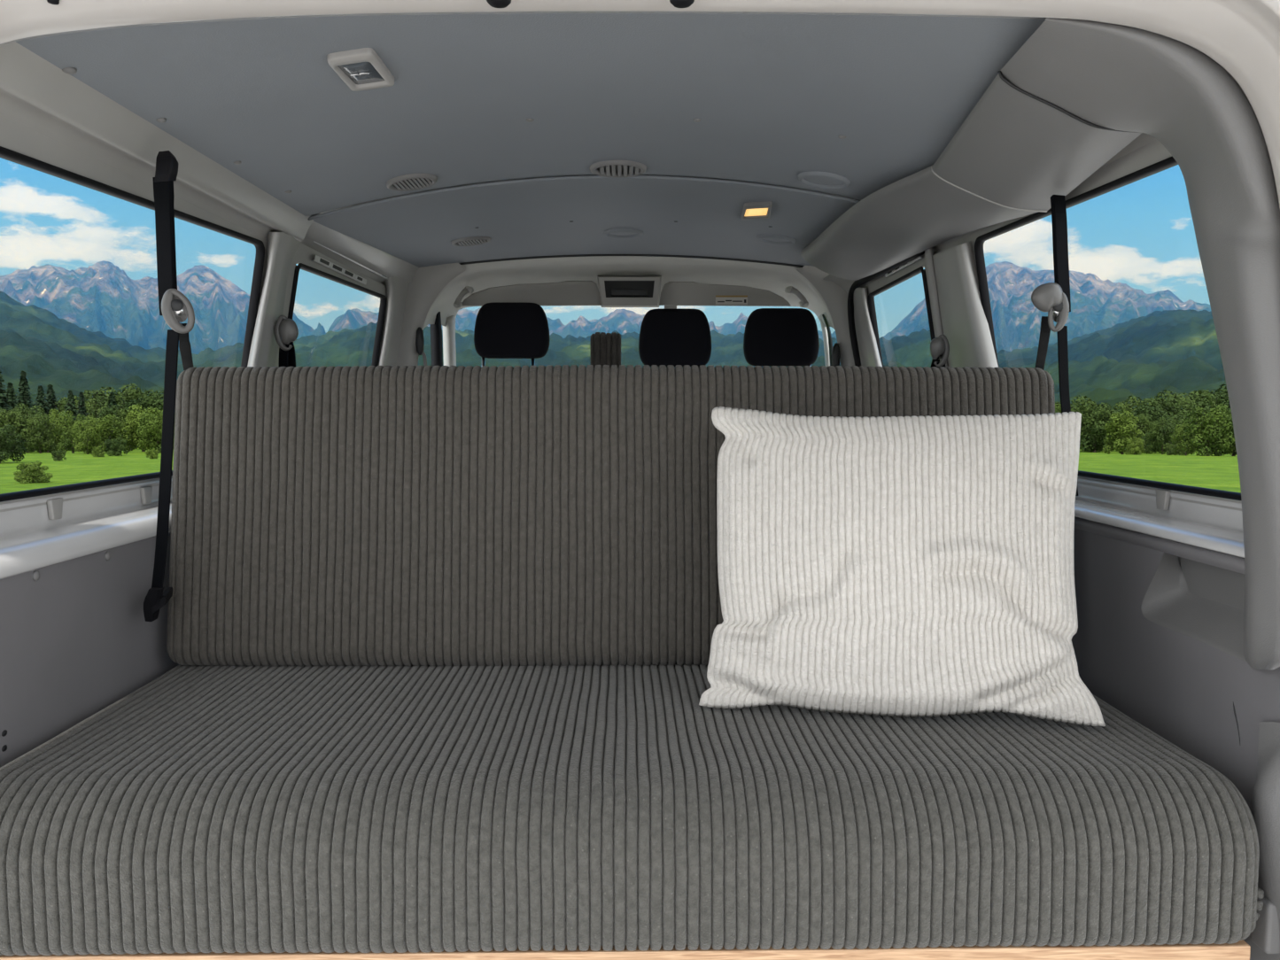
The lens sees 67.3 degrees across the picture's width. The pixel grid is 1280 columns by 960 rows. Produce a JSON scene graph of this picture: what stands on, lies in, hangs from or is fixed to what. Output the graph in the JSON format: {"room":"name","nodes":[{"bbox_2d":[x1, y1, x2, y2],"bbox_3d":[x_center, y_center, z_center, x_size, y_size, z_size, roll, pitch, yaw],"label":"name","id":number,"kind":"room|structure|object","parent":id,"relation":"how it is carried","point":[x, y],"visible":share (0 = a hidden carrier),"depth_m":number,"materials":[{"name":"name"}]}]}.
{"room":"vehicle interior","nodes":[
{"label":"vehicle interior","id":0,"kind":"room"},
{"bbox_2d":[0,114,386,511],"bbox_3d":[-0.878,-0.282,2.261,0.106,0.578,2.460,0,4,-1],"label":"window frame","id":1,"kind":"structure","parent":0,"point":[18,137],"depth_m":1.51,"materials":[{"name":"grey paint"}]},
{"bbox_2d":[46,497,62,519],"bbox_3d":[-0.902,0.045,1.483,0.008,0.032,0.033,0,4,-1],"label":"clip","id":2,"kind":"object","parent":1,"relation":"attached to","point":[55,506],"visible":1,"depth_m":1.48,"materials":[{"name":"grey paint"}]},
{"bbox_2d":[0,478,172,579],"bbox_3d":[-0.890,0.008,2.293,0.080,0.090,2.400,0,4,-1],"label":"trim","id":3,"kind":"structure","parent":1,"relation":"attached to","point":[29,541],"depth_m":1.48,"materials":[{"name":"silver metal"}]},
{"bbox_2d":[0,146,264,502],"bbox_3d":[-0.867,-0.238,1.627,0.106,0.495,1.047,0,4,-1],"label":"window","id":4,"kind":"structure","parent":1,"relation":"in","point":[10,155],"depth_m":1.60,"materials":[{"name":"black rubber"}]},
{"bbox_2d":[0,41,318,241],"bbox_3d":[-0.784,-0.532,1.642,0.086,0.090,1.220,0,4,-1],"label":"trim","id":5,"kind":"structure","parent":1,"relation":"attached to","point":[36,94],"depth_m":1.44,"materials":[{"name":"grey paint"}]},
{"bbox_2d":[143,150,194,621],"bbox_3d":[-0.823,-0.146,1.681,0.094,0.746,0.463,-2,5,-24],"label":"belt","id":6,"kind":"object","parent":1,"relation":"hanging from","point":[174,307],"visible":0.98,"depth_m":1.49,"materials":[{"name":"black fabric"}]},
{"bbox_2d":[247,232,300,367],"bbox_3d":[-0.843,-0.373,2.229,0.108,0.451,0.299,0,4,-1],"label":"trim","id":7,"kind":"structure","parent":1,"relation":"attached to","point":[282,247],"depth_m":2.14,"materials":[{"name":"grey paint"}]},
{"bbox_2d":[273,315,298,367],"bbox_3d":[-0.810,-0.246,2.206,0.051,0.259,0.089,-2,5,-23],"label":"belt","id":8,"kind":"object","parent":1,"relation":"attached to","point":[286,330],"visible":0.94,"depth_m":2.17,"materials":[{"name":"grey plastic"}]},
{"bbox_2d":[284,254,386,366],"bbox_3d":[-0.880,-0.338,2.786,0.116,0.519,0.875,0,4,-1],"label":"window","id":9,"kind":"structure","parent":1,"relation":"in","point":[383,298],"depth_m":2.71,"materials":[{"name":"black rubber"}]},
{"bbox_2d":[300,213,418,286],"bbox_3d":[-0.805,-0.647,2.827,0.089,0.141,1.160,0,4,-1],"label":"trim","id":10,"kind":"structure","parent":1,"relation":"attached to","point":[385,264],"depth_m":2.72,"materials":[{"name":"grey paint"}]},
{"bbox_2d":[377,275,408,366],"bbox_3d":[-0.855,-0.530,3.382,0.104,0.488,0.493,0,4,-1],"label":"trim","id":11,"kind":"structure","parent":1,"relation":"attached to","point":[396,288],"depth_m":3.23,"materials":[{"name":"grey paint"}]},
{"bbox_2d":[415,326,426,366],"bbox_3d":[-0.776,-0.454,3.405,0.037,0.173,0.030,-3,5,-36],"label":"belt","id":12,"kind":"object","parent":1,"relation":"attached to","point":[419,339],"visible":0.84,"depth_m":3.39,"materials":[{"name":"black plastic"}]},
{"bbox_2d":[395,263,465,366],"bbox_3d":[-0.755,-0.560,3.411,0.281,0.478,0.070,0,4,-1],"label":"trim","id":13,"kind":"structure","parent":1,"relation":"attached to","point":[427,283],"depth_m":3.38,"materials":[{"name":"grey plastic"}]},
{"bbox_2d":[430,311,442,366],"bbox_3d":[-0.862,-0.447,3.924,0.154,0.500,0.920,0,4,-1],"label":"window","id":14,"kind":"structure","parent":1,"relation":"in","point":[436,331],"depth_m":3.83,"materials":[{"name":"black rubber"}]},
{"bbox_2d":[0,0,1279,210],"bbox_3d":[-0.037,0.011,1.129,2.015,1.348,0.150,0,4,-1],"label":"trim","id":15,"kind":"structure","parent":1,"relation":"attached to","point":[1242,36],"depth_m":1.09,"materials":[{"name":"grey paint"}]},
{"bbox_2d":[15,13,1045,267],"bbox_3d":[-0.037,-0.657,2.227,1.460,0.104,2.340,0,4,-1],"label":"ceiling","id":16,"kind":"structure","parent":0,"point":[773,96],"depth_m":1.64,"materials":[{"name":"grey fabric"}]},
{"bbox_2d":[326,47,394,91],"bbox_3d":[-0.414,-0.610,1.431,0.068,0.022,0.137,0,4,-1],"label":"recessed light","id":17,"kind":"object","parent":16,"relation":"in","point":[360,69],"visible":1,"depth_m":1.42,"materials":[{"name":"grey plastic"}]},
{"bbox_2d":[386,173,437,191],"bbox_3d":[-0.498,-0.650,2.098,0.111,0.028,0.111,0,4,-1],"label":"ceiling vent","id":18,"kind":"object","parent":16,"relation":"in","point":[412,182],"visible":1,"depth_m":2.08,"materials":[{"name":"grey plastic"}]},
{"bbox_2d":[450,236,490,246],"bbox_3d":[-0.514,-0.727,2.925,0.121,0.024,0.121,0,4,-1],"label":"ceiling vent","id":19,"kind":"object","parent":16,"relation":"in","point":[469,241],"visible":1,"depth_m":2.90,"materials":[{"name":"grey plastic"}]},
{"bbox_2d":[589,160,647,178],"bbox_3d":[-0.048,-0.692,2.140,0.129,0.011,0.129,0,4,-1],"label":"ceiling vent","id":20,"kind":"object","parent":16,"relation":"in","point":[608,168],"visible":1,"depth_m":2.13,"materials":[{"name":"grey plastic"}]},
{"bbox_2d":[604,228,643,238],"bbox_3d":[-0.050,-0.757,2.950,0.122,0.011,0.122,0,4,-1],"label":"ceiling vent","id":21,"kind":"object","parent":16,"relation":"in","point":[619,233],"visible":1,"depth_m":2.94,"materials":[{"name":"grey plastic"}]},
{"bbox_2d":[740,201,772,220],"bbox_3d":[0.305,-0.702,2.506,0.074,0.021,0.233,0,4,3],"label":"recessed light","id":22,"kind":"object","parent":16,"relation":"in","point":[763,209],"visible":1,"depth_m":2.49,"materials":[{"name":"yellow plastic"}]},
{"bbox_2d":[756,233,795,244],"bbox_3d":[0.410,-0.725,2.896,0.119,0.024,0.119,0,4,-1],"label":"ceiling vent","id":23,"kind":"object","parent":16,"relation":"in","point":[776,239],"visible":1,"depth_m":2.88,"materials":[{"name":"grey plastic"}]},
{"bbox_2d":[797,170,850,189],"bbox_3d":[0.402,-0.654,2.101,0.114,0.027,0.114,0,4,-1],"label":"ceiling vent","id":24,"kind":"object","parent":16,"relation":"in","point":[820,180],"visible":1,"depth_m":2.09,"materials":[{"name":"grey plastic"}]},
{"bbox_2d":[800,70,1141,281],"bbox_3d":[0.615,-0.590,2.216,0.261,0.127,1.752,0,4,-1],"label":"overhead trim panel","id":25,"kind":"object","parent":16,"relation":"attached to","point":[1016,150],"visible":1,"depth_m":1.73,"materials":[{"name":"grey plastic"}]},
{"bbox_2d":[1031,194,1078,496],"bbox_3d":[0.774,-0.237,1.786,0.089,0.527,0.365,2,5,23],"label":"belt","id":26,"kind":"object","parent":25,"relation":"hanging from","point":[1053,298],"visible":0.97,"depth_m":1.64,"materials":[{"name":"black fabric"}]},
{"bbox_2d":[321,174,860,213],"bbox_3d":[-0.041,-0.726,2.512,1.720,0.130,3.000,0,4,-1],"label":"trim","id":27,"kind":"structure","parent":0,"point":[585,174],"depth_m":2.55,"materials":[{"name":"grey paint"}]},
{"bbox_2d":[422,256,834,330],"bbox_3d":[-0.032,-0.696,3.688,1.591,0.317,0.580,0,4,-1],"label":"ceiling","id":28,"kind":"structure","parent":0,"point":[775,279],"depth_m":3.67,"materials":[{"name":"grey plastic"}]},
{"bbox_2d":[442,315,456,366],"bbox_3d":[-0.781,-0.467,3.932,0.056,0.412,0.036,0,4,-1],"label":"trim","id":29,"kind":"structure","parent":28,"relation":"attached to","point":[449,330],"depth_m":3.92,"materials":[{"name":"white plastic"}]},
{"bbox_2d":[462,280,601,306],"bbox_3d":[-0.427,-0.727,3.745,0.554,0.102,0.028,0,4,-1],"label":"sun visor","id":30,"kind":"object","parent":28,"relation":"attached to","point":[567,292],"visible":0.93,"depth_m":3.73,"materials":[{"name":"grey plastic"}]},
{"bbox_2d":[597,275,676,308],"bbox_3d":[-0.012,-0.743,3.759,0.322,0.137,0.172,0,4,-1],"label":"console","id":31,"kind":"object","parent":28,"relation":"attached to","point":[615,290],"depth_m":3.70,"materials":[{"name":"grey plastic"}]},
{"bbox_2d":[604,280,654,297],"bbox_3d":[-0.041,-0.742,3.734,0.196,0.065,0.010,0,4,-1],"label":"screen","id":32,"kind":"object","parent":31,"relation":"on","point":[608,284],"depth_m":3.73,"materials":[{"name":"black plastic"}]},
{"bbox_2d":[659,281,791,306],"bbox_3d":[0.334,-0.728,3.756,0.520,0.098,0.031,0,4,-1],"label":"sun visor","id":33,"kind":"object","parent":28,"relation":"attached to","point":[673,293],"visible":1,"depth_m":3.74,"materials":[{"name":"grey plastic"}]},
{"bbox_2d":[819,318,830,367],"bbox_3d":[0.776,-0.464,3.957,0.076,0.403,0.035,0,4,-1],"label":"trim","id":34,"kind":"structure","parent":28,"relation":"attached to","point":[824,329],"depth_m":3.94,"materials":[{"name":"white plastic"}]},
{"bbox_2d":[853,139,1241,511],"bbox_3d":[0.803,-0.294,2.288,0.109,0.598,2.460,0,4,-1],"label":"window frame","id":35,"kind":"structure","parent":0,"point":[1154,151],"depth_m":1.61,"materials":[{"name":"grey paint"}]},
{"bbox_2d":[307,175,860,220],"bbox_3d":[-0.037,-0.653,2.227,1.462,0.107,0.009,0,4,-1],"label":"trim","id":36,"kind":"structure","parent":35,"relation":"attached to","point":[575,177],"depth_m":2.22,"materials":[{"name":"grey plastic"}]},
{"bbox_2d":[458,254,803,267],"bbox_3d":[-0.056,-0.770,3.393,1.462,0.064,0.012,0,4,-1],"label":"trim","id":37,"kind":"structure","parent":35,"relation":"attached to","point":[577,255],"depth_m":3.39,"materials":[{"name":"black plastic"}]},
{"bbox_2d":[796,265,854,366],"bbox_3d":[0.696,-0.557,3.434,0.287,0.468,0.070,0,4,-1],"label":"trim","id":38,"kind":"structure","parent":35,"relation":"attached to","point":[835,298],"depth_m":3.41,"materials":[{"name":"grey plastic"}]},
{"bbox_2d":[849,287,882,367],"bbox_3d":[0.757,-0.466,3.216,0.085,0.389,0.327,0,4,-1],"label":"trim","id":39,"kind":"structure","parent":35,"relation":"attached to","point":[866,337],"depth_m":3.16,"materials":[{"name":"grey paint"}]},
{"bbox_2d":[847,250,924,366],"bbox_3d":[0.723,-0.475,2.916,0.069,0.328,0.852,0,4,3],"label":"seal","id":40,"kind":"object","parent":35,"relation":"attached to","point":[856,284],"visible":0.73,"depth_m":3.27,"materials":[{"name":"black rubber"}]},
{"bbox_2d":[868,256,938,367],"bbox_3d":[0.787,-0.354,2.853,0.120,0.542,0.630,0,4,-1],"label":"window","id":41,"kind":"structure","parent":35,"relation":"in","point":[871,297],"depth_m":2.75,"materials":[{"name":"black rubber"}]},
{"bbox_2d":[923,248,948,367],"bbox_3d":[0.757,-0.432,2.457,0.067,0.314,0.092,0,4,-1],"label":"trim","id":42,"kind":"structure","parent":35,"relation":"attached to","point":[928,253],"depth_m":2.44,"materials":[{"name":"grey plastic"}]},
{"bbox_2d":[930,334,949,367],"bbox_3d":[0.719,-0.214,2.314,0.047,0.269,0.086,1,4,13],"label":"belt","id":43,"kind":"object","parent":35,"relation":"attached to","point":[940,345],"visible":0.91,"depth_m":2.28,"materials":[{"name":"grey plastic"}]},
{"bbox_2d":[932,240,998,367],"bbox_3d":[0.769,-0.371,2.319,0.100,0.390,0.409,0,4,-1],"label":"trim","id":44,"kind":"structure","parent":35,"relation":"attached to","point":[965,325],"depth_m":2.22,"materials":[{"name":"grey paint"}]},
{"bbox_2d":[822,132,1155,294],"bbox_3d":[0.711,-0.591,2.264,0.095,0.067,2.340,0,4,-1],"label":"trim","id":45,"kind":"structure","parent":35,"relation":"attached to","point":[1143,139],"depth_m":2.24,"materials":[{"name":"grey paint"}]},
{"bbox_2d":[974,155,1241,500],"bbox_3d":[0.812,-0.250,1.666,0.108,0.511,1.071,0,4,-1],"label":"window","id":46,"kind":"structure","parent":35,"relation":"in","point":[1169,162],"depth_m":1.67,"materials":[{"name":"black rubber"}]},
{"bbox_2d":[1000,17,1279,670],"bbox_3d":[0.680,-0.144,1.261,0.419,0.846,0.255,0,4,-1],"label":"pillar cover","id":47,"kind":"structure","parent":35,"relation":"attached to","point":[1117,77],"depth_m":1.19,"materials":[{"name":"grey plastic"}]},
{"bbox_2d":[1074,478,1244,558],"bbox_3d":[0.816,-0.008,2.320,0.080,0.064,2.400,0,4,-1],"label":"trim","id":48,"kind":"structure","parent":35,"relation":"attached to","point":[1216,529],"depth_m":1.52,"materials":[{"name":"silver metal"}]},
{"bbox_2d":[1155,488,1171,510],"bbox_3d":[0.852,0.032,1.567,0.008,0.032,0.033,0,4,-1],"label":"clip","id":49,"kind":"object","parent":35,"relation":"attached to","point":[1162,496],"visible":1,"depth_m":1.56,"materials":[{"name":"grey paint"}]},
{"bbox_3d":[-0.047,0.760,2.950,1.860,0.060,3.730,0,4,-1],"label":"floor","id":50,"kind":"structure","parent":0,"visible":0},
{"bbox_2d":[0,532,178,767],"bbox_3d":[-0.867,0.433,2.055,0.024,0.726,1.940,0,4,-1],"label":"panel","id":51,"kind":"object","parent":50,"relation":"on","point":[76,640],"visible":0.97,"depth_m":1.44,"materials":[{"name":"grey plastic"}]},
{"bbox_2d":[1071,517,1279,944],"bbox_3d":[0.808,0.419,2.081,0.054,0.751,1.940,0,4,-1],"label":"panel","id":52,"kind":"object","parent":50,"relation":"on","point":[1159,638],"visible":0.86,"depth_m":1.46,"materials":[{"name":"grey plastic"}]},
{"bbox_2d":[1248,721,1279,959],"bbox_3d":[0.805,0.471,1.263,0.046,0.354,0.208,1,4,14],"label":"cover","id":53,"kind":"object","parent":52,"relation":"attached to","point":[1264,942],"visible":0.73,"depth_m":1.19,"materials":[{"name":"grey plastic"}]},
{"bbox_3d":[-0.039,0.703,1.537,1.530,0.266,0.640,0,4,-1],"label":"box","id":54,"kind":"object","parent":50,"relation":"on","visible":0},
{"bbox_2d":[0,939,1250,959],"bbox_3d":[-0.041,0.557,1.519,1.565,0.028,0.714,0,4,-1],"label":"board","id":55,"kind":"object","parent":54,"relation":"on","point":[1239,950],"visible":0.19,"depth_m":1.17,"materials":[{"name":"brown wood"}]},
{"bbox_2d":[0,662,1264,955],"bbox_3d":[-0.041,0.443,1.504,1.600,0.203,0.740,0,4,-1],"label":"seat cushion","id":56,"kind":"object","parent":55,"relation":"on","point":[205,809],"visible":0.8,"depth_m":1.15,"materials":[{"name":"grey fabric"}]},
{"bbox_2d":[166,364,1055,666],"bbox_3d":[-0.039,0.062,1.756,1.590,0.543,0.199,0,4,-1],"label":"backrest cushion","id":57,"kind":"object","parent":56,"relation":"on","point":[331,515],"visible":0.74,"depth_m":1.69,"materials":[{"name":"grey fabric"}]},
{"bbox_2d":[698,406,1105,726],"bbox_3d":[0.382,0.115,1.442,0.572,0.450,0.186,1,4,10],"label":"throw pillow","id":58,"kind":"object","parent":56,"relation":"on","point":[920,566],"visible":1,"depth_m":1.40,"materials":[{"name":"white fabric"}]},
{"bbox_3d":[-0.483,0.211,3.639,0.510,0.930,0.140,0,4,-1],"label":"seat","id":59,"kind":"object","parent":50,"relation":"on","visible":0},
{"bbox_2d":[473,302,550,366],"bbox_3d":[-0.477,-0.456,3.585,0.279,0.407,0.104,0,4,-1],"label":"headrest cover","id":60,"kind":"object","parent":59,"relation":"on","point":[502,329],"visible":0.98,"depth_m":3.53,"materials":[{"name":"black fabric"}]},
{"bbox_3d":[0.267,0.210,3.651,0.790,0.930,0.140,0,4,-1],"label":"passenger seat","id":61,"kind":"object","parent":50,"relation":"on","visible":0},
{"bbox_2d":[638,308,711,367],"bbox_3d":[0.131,-0.446,3.595,0.271,0.386,0.104,0,4,-1],"label":"headrest cover","id":62,"kind":"object","parent":61,"relation":"on","point":[674,337],"visible":0.78,"depth_m":3.54,"materials":[{"name":"black fabric"}]},
{"bbox_2d":[743,308,819,366],"bbox_3d":[0.527,-0.447,3.602,0.280,0.388,0.104,0,4,-1],"label":"headrest cover","id":63,"kind":"object","parent":61,"relation":"on","point":[772,337],"visible":0.9,"depth_m":3.55,"materials":[{"name":"black fabric"}]},
{"bbox_3d":[-0.089,0.692,2.664,0.170,0.118,0.410,0,4,-1],"label":"crate","id":64,"kind":"object","parent":50,"relation":"on","visible":0},
{"bbox_2d":[589,332,621,368],"bbox_3d":[-0.089,0.123,2.611,0.078,1.022,0.309,0,4,-1],"label":"cushion","id":65,"kind":"object","parent":64,"relation":"on","point":[605,349],"visible":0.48,"depth_m":2.43,"materials":[{"name":"grey fabric"}]},
{"label":"outside","id":66,"kind":"structure","parent":0,"visible":0},
{"bbox_2d":[0,260,1211,354],"bbox_3d":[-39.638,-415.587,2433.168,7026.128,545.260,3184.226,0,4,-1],"label":"mountain range","id":67,"kind":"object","parent":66,"point":[101,297],"visible":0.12,"depth_m":2728.70,"materials":[{"name":"blue stone"}]},
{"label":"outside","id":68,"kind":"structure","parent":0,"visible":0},
{"bbox_2d":[0,445,1241,494],"bbox_3d":[0.000,5.343,0.404,520.000,7.520,520.000,0,4,-1],"label":"meadow","id":69,"kind":"structure","parent":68,"point":[1221,472],"depth_m":54.40,"materials":[{"name":"green plant"}]},
{"bbox_2d":[3,382,18,413],"bbox_3d":[-91.360,-8.996,139.977,5.855,10.410,5.718,-1,4,-9],"label":"conifer","id":70,"kind":"object","parent":69,"relation":"on","point":[11,394],"visible":0.29,"depth_m":139.25,"materials":[{"name":"green plant"}]},
{"bbox_2d":[0,424,27,463],"bbox_3d":[-43.758,-2.413,65.469,3.377,2.822,3.619,0,4,2],"label":"bush","id":71,"kind":"object","parent":69,"relation":"on","point":[5,438],"visible":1,"depth_m":65.53,"materials":[{"name":"green plant"}]},
{"bbox_2d":[0,408,30,450],"bbox_3d":[-71.491,-5.420,108.690,4.507,5.489,4.190,-4,6,-41],"label":"tree","id":72,"kind":"object","parent":69,"relation":"on","point":[5,418],"visible":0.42,"depth_m":108.39,"materials":[{"name":"green plant"}]},
{"bbox_2d":[15,371,34,442],"bbox_3d":[-77.677,-8.417,121.341,3.991,10.774,4.146,0,4,-1],"label":"conifer","id":73,"kind":"object","parent":69,"relation":"on","point":[24,393],"visible":0.4,"depth_m":121.01,"materials":[{"name":"green plant"}]},
{"bbox_2d":[7,403,50,452],"bbox_3d":[-73.686,-6.129,115.527,4.980,6.334,5.964,2,5,29],"label":"tree","id":74,"kind":"object","parent":69,"relation":"on","point":[28,412],"visible":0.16,"depth_m":115.58,"materials":[{"name":"green plant"}]},
{"bbox_2d":[13,461,53,483],"bbox_3d":[-21.605,-0.249,34.290,1.180,0.871,1.222,-1,5,-17],"label":"bush","id":75,"kind":"object","parent":69,"relation":"on","point":[36,471],"visible":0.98,"depth_m":34.02,"materials":[{"name":"green plant"}]},
{"bbox_2d":[20,413,57,453],"bbox_3d":[-66.833,-5.076,106.836,3.446,4.671,3.706,3,5,37],"label":"tree","id":76,"kind":"object","parent":69,"relation":"on","point":[43,437],"visible":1,"depth_m":106.30,"materials":[{"name":"green plant"}]},
{"bbox_2d":[30,385,49,449],"bbox_3d":[-82.274,-8.328,132.526,4.761,9.456,4.876,-3,5,-35],"label":"conifer","id":77,"kind":"object","parent":69,"relation":"on","point":[40,399],"visible":0.23,"depth_m":132.00,"materials":[{"name":"green plant"}]},
{"bbox_2d":[54,411,85,453],"bbox_3d":[-58.525,-4.803,98.928,3.220,4.474,3.046,-1,4,-11],"label":"leafy tree","id":78,"kind":"object","parent":69,"relation":"on","point":[65,441],"visible":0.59,"depth_m":98.36,"materials":[{"name":"green plant"}]},
{"bbox_2d":[62,395,108,422],"bbox_3d":[-87.182,-8.983,151.832,7.637,8.831,9.146,-2,5,-19],"label":"tree","id":79,"kind":"object","parent":69,"relation":"on","point":[91,409],"visible":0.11,"depth_m":151.93,"materials":[{"name":"green plant"}]},
{"bbox_2d":[70,417,106,454],"bbox_3d":[-52.496,-4.101,91.277,2.953,3.692,2.829,2,5,29],"label":"leafy tree","id":80,"kind":"object","parent":69,"relation":"on","point":[83,433],"visible":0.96,"depth_m":90.79,"materials":[{"name":"green plant"}]},
{"bbox_2d":[63,389,124,411],"bbox_3d":[-90.222,-10.017,160.750,10.863,10.268,10.099,-3,5,-38],"label":"tree","id":81,"kind":"object","parent":69,"relation":"on","point":[98,395],"visible":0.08,"depth_m":159.69,"materials":[{"name":"green plant"}]},
{"bbox_2d":[79,413,124,453],"bbox_3d":[-53.309,-4.493,95.096,4.340,4.102,4.016,0,4,-6],"label":"leafy tree","id":82,"kind":"object","parent":69,"relation":"on","point":[109,430],"visible":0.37,"depth_m":94.59,"materials":[{"name":"green plant"}]},
{"bbox_2d":[96,404,129,449],"bbox_3d":[-69.310,-6.808,126.869,4.878,6.390,5.247,0,4,-2],"label":"tree","id":83,"kind":"object","parent":69,"relation":"on","point":[113,410],"visible":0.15,"depth_m":125.66,"materials":[{"name":"green plant"}]},
{"bbox_2d":[104,437,128,456],"bbox_3d":[-45.523,-2.830,83.244,1.922,1.764,1.805,2,5,27],"label":"bush","id":84,"kind":"object","parent":69,"relation":"on","point":[118,448],"visible":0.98,"depth_m":83.00,"materials":[{"name":"green plant"}]},
{"bbox_2d":[100,383,147,410],"bbox_3d":[-93.001,-11.348,173.020,11.378,12.062,13.627,2,5,25],"label":"tree","id":85,"kind":"object","parent":69,"relation":"on","point":[135,395],"visible":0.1,"depth_m":170.48,"materials":[{"name":"green plant"}]},
{"bbox_2d":[119,403,161,451],"bbox_3d":[-51.654,-5.287,99.555,4.552,5.175,4.306,3,5,32],"label":"leafy tree","id":86,"kind":"object","parent":69,"relation":"on","point":[134,419],"visible":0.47,"depth_m":98.74,"materials":[{"name":"green plant"}]},
{"bbox_2d":[124,389,163,436],"bbox_3d":[-75.320,-9.307,148.530,8.125,9.395,9.730,-2,5,-25],"label":"tree","id":87,"kind":"object","parent":69,"relation":"on","point":[158,402],"visible":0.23,"depth_m":146.03,"materials":[{"name":"green plant"}]},
{"bbox_2d":[136,410,174,452],"bbox_3d":[-46.733,-4.607,93.386,3.774,4.432,3.940,-1,5,-18],"label":"leafy tree","id":88,"kind":"object","parent":69,"relation":"on","point":[151,426],"visible":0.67,"depth_m":92.33,"materials":[{"name":"green plant"}]},
{"bbox_2d":[1055,395,1105,451],"bbox_3d":[53.163,-6.781,117.609,6.827,7.237,8.176,-4,6,-44],"label":"tree","id":89,"kind":"object","parent":69,"relation":"on","point":[1075,408],"visible":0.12,"depth_m":116.46,"materials":[{"name":"green plant"}]},
{"bbox_2d":[1078,402,1122,452],"bbox_3d":[52.313,-5.908,110.625,5.972,6.072,6.424,1,4,14],"label":"tree","id":90,"kind":"object","parent":69,"relation":"on","point":[1090,428],"visible":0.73,"depth_m":109.80,"materials":[{"name":"green plant"}]},
{"bbox_2d":[1101,409,1144,454],"bbox_3d":[47.897,-4.632,95.117,3.735,4.702,3.948,1,4,12],"label":"leafy tree","id":91,"kind":"object","parent":69,"relation":"on","point":[1128,427],"visible":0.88,"depth_m":94.54,"materials":[{"name":"green plant"}]},
{"bbox_2d":[1112,395,1156,418],"bbox_3d":[67.887,-7.726,131.672,8.054,7.776,6.725,0,4,6],"label":"tree","id":92,"kind":"object","parent":69,"relation":"on","point":[1122,407],"visible":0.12,"depth_m":131.87,"materials":[{"name":"green plant"}]},
{"bbox_2d":[1124,436,1145,455],"bbox_3d":[46.792,-3.180,90.718,1.733,1.844,1.684,1,4,10],"label":"bush","id":93,"kind":"object","parent":69,"relation":"on","point":[1131,445],"visible":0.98,"depth_m":90.50,"materials":[{"name":"green plant"}]},
{"bbox_2d":[1120,413,1154,453],"bbox_3d":[54.643,-5.002,105.421,3.435,4.656,3.694,-4,6,-45],"label":"tree","id":94,"kind":"object","parent":69,"relation":"on","point":[1144,425],"visible":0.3,"depth_m":104.55,"materials":[{"name":"green plant"}]},
{"bbox_2d":[1131,403,1170,452],"bbox_3d":[58.636,-5.790,110.806,4.848,5.904,4.507,-1,4,-15],"label":"tree","id":95,"kind":"object","parent":69,"relation":"on","point":[1151,412],"visible":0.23,"depth_m":110.02,"materials":[{"name":"green plant"}]},
{"bbox_2d":[1143,416,1178,454],"bbox_3d":[54.802,-4.584,100.744,3.582,4.227,2.991,1,4,13],"label":"tree","id":96,"kind":"object","parent":69,"relation":"on","point":[1161,438],"visible":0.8,"depth_m":100.56,"materials":[{"name":"green plant"}]},
{"bbox_2d":[1142,396,1190,450],"bbox_3d":[67.145,-6.974,122.827,7.720,7.297,7.177,-1,4,-15],"label":"tree","id":97,"kind":"object","parent":69,"relation":"on","point":[1169,407],"visible":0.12,"depth_m":121.45,"materials":[{"name":"green plant"}]},
{"bbox_2d":[1154,389,1211,420],"bbox_3d":[75.202,-8.245,133.767,8.236,8.731,9.864,1,4,15],"label":"tree","id":98,"kind":"object","parent":69,"relation":"on","point":[1190,405],"visible":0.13,"depth_m":133.00,"materials":[{"name":"green plant"}]},
{"bbox_2d":[1170,421,1195,455],"bbox_3d":[48.407,-3.634,85.377,2.308,3.246,2.211,2,5,20],"label":"leafy tree","id":99,"kind":"object","parent":69,"relation":"on","point":[1177,433],"visible":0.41,"depth_m":85.28,"materials":[{"name":"green plant"}]},
{"bbox_2d":[1178,389,1229,441],"bbox_3d":[81.084,-8.684,141.312,9.717,9.185,9.034,2,5,20],"label":"tree","id":100,"kind":"object","parent":69,"relation":"on","point":[1204,392],"visible":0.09,"depth_m":139.21,"materials":[{"name":"green plant"}]},
{"bbox_2d":[1180,403,1235,456],"bbox_3d":[47.738,-4.088,80.714,4.105,4.618,3.799,3,5,35],"label":"leafy tree","id":101,"kind":"object","parent":69,"relation":"on","point":[1202,429],"visible":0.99,"depth_m":79.96,"materials":[{"name":"green plant"}]},
{"bbox_2d":[1202,383,1231,446],"bbox_3d":[89.485,-9.321,145.850,12.053,10.669,10.064,1,4,11],"label":"tree","id":102,"kind":"object","parent":69,"relation":"on","point":[1221,400],"visible":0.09,"depth_m":146.50,"materials":[{"name":"green plant"}]},
{"bbox_2d":[1213,409,1236,456],"bbox_3d":[54.000,-4.276,87.420,4.224,4.653,4.465,3,5,35],"label":"leafy tree","id":103,"kind":"object","parent":69,"relation":"on","point":[1228,451],"visible":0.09,"depth_m":86.52,"materials":[{"name":"green plant"}]},
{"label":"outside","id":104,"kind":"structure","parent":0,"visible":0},
{"bbox_2d":[0,291,1226,444],"bbox_3d":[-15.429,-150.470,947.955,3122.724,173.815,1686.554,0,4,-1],"label":"hills","id":105,"kind":"structure","parent":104,"point":[1175,351],"depth_m":710.35,"materials":[{"name":"green plant"}]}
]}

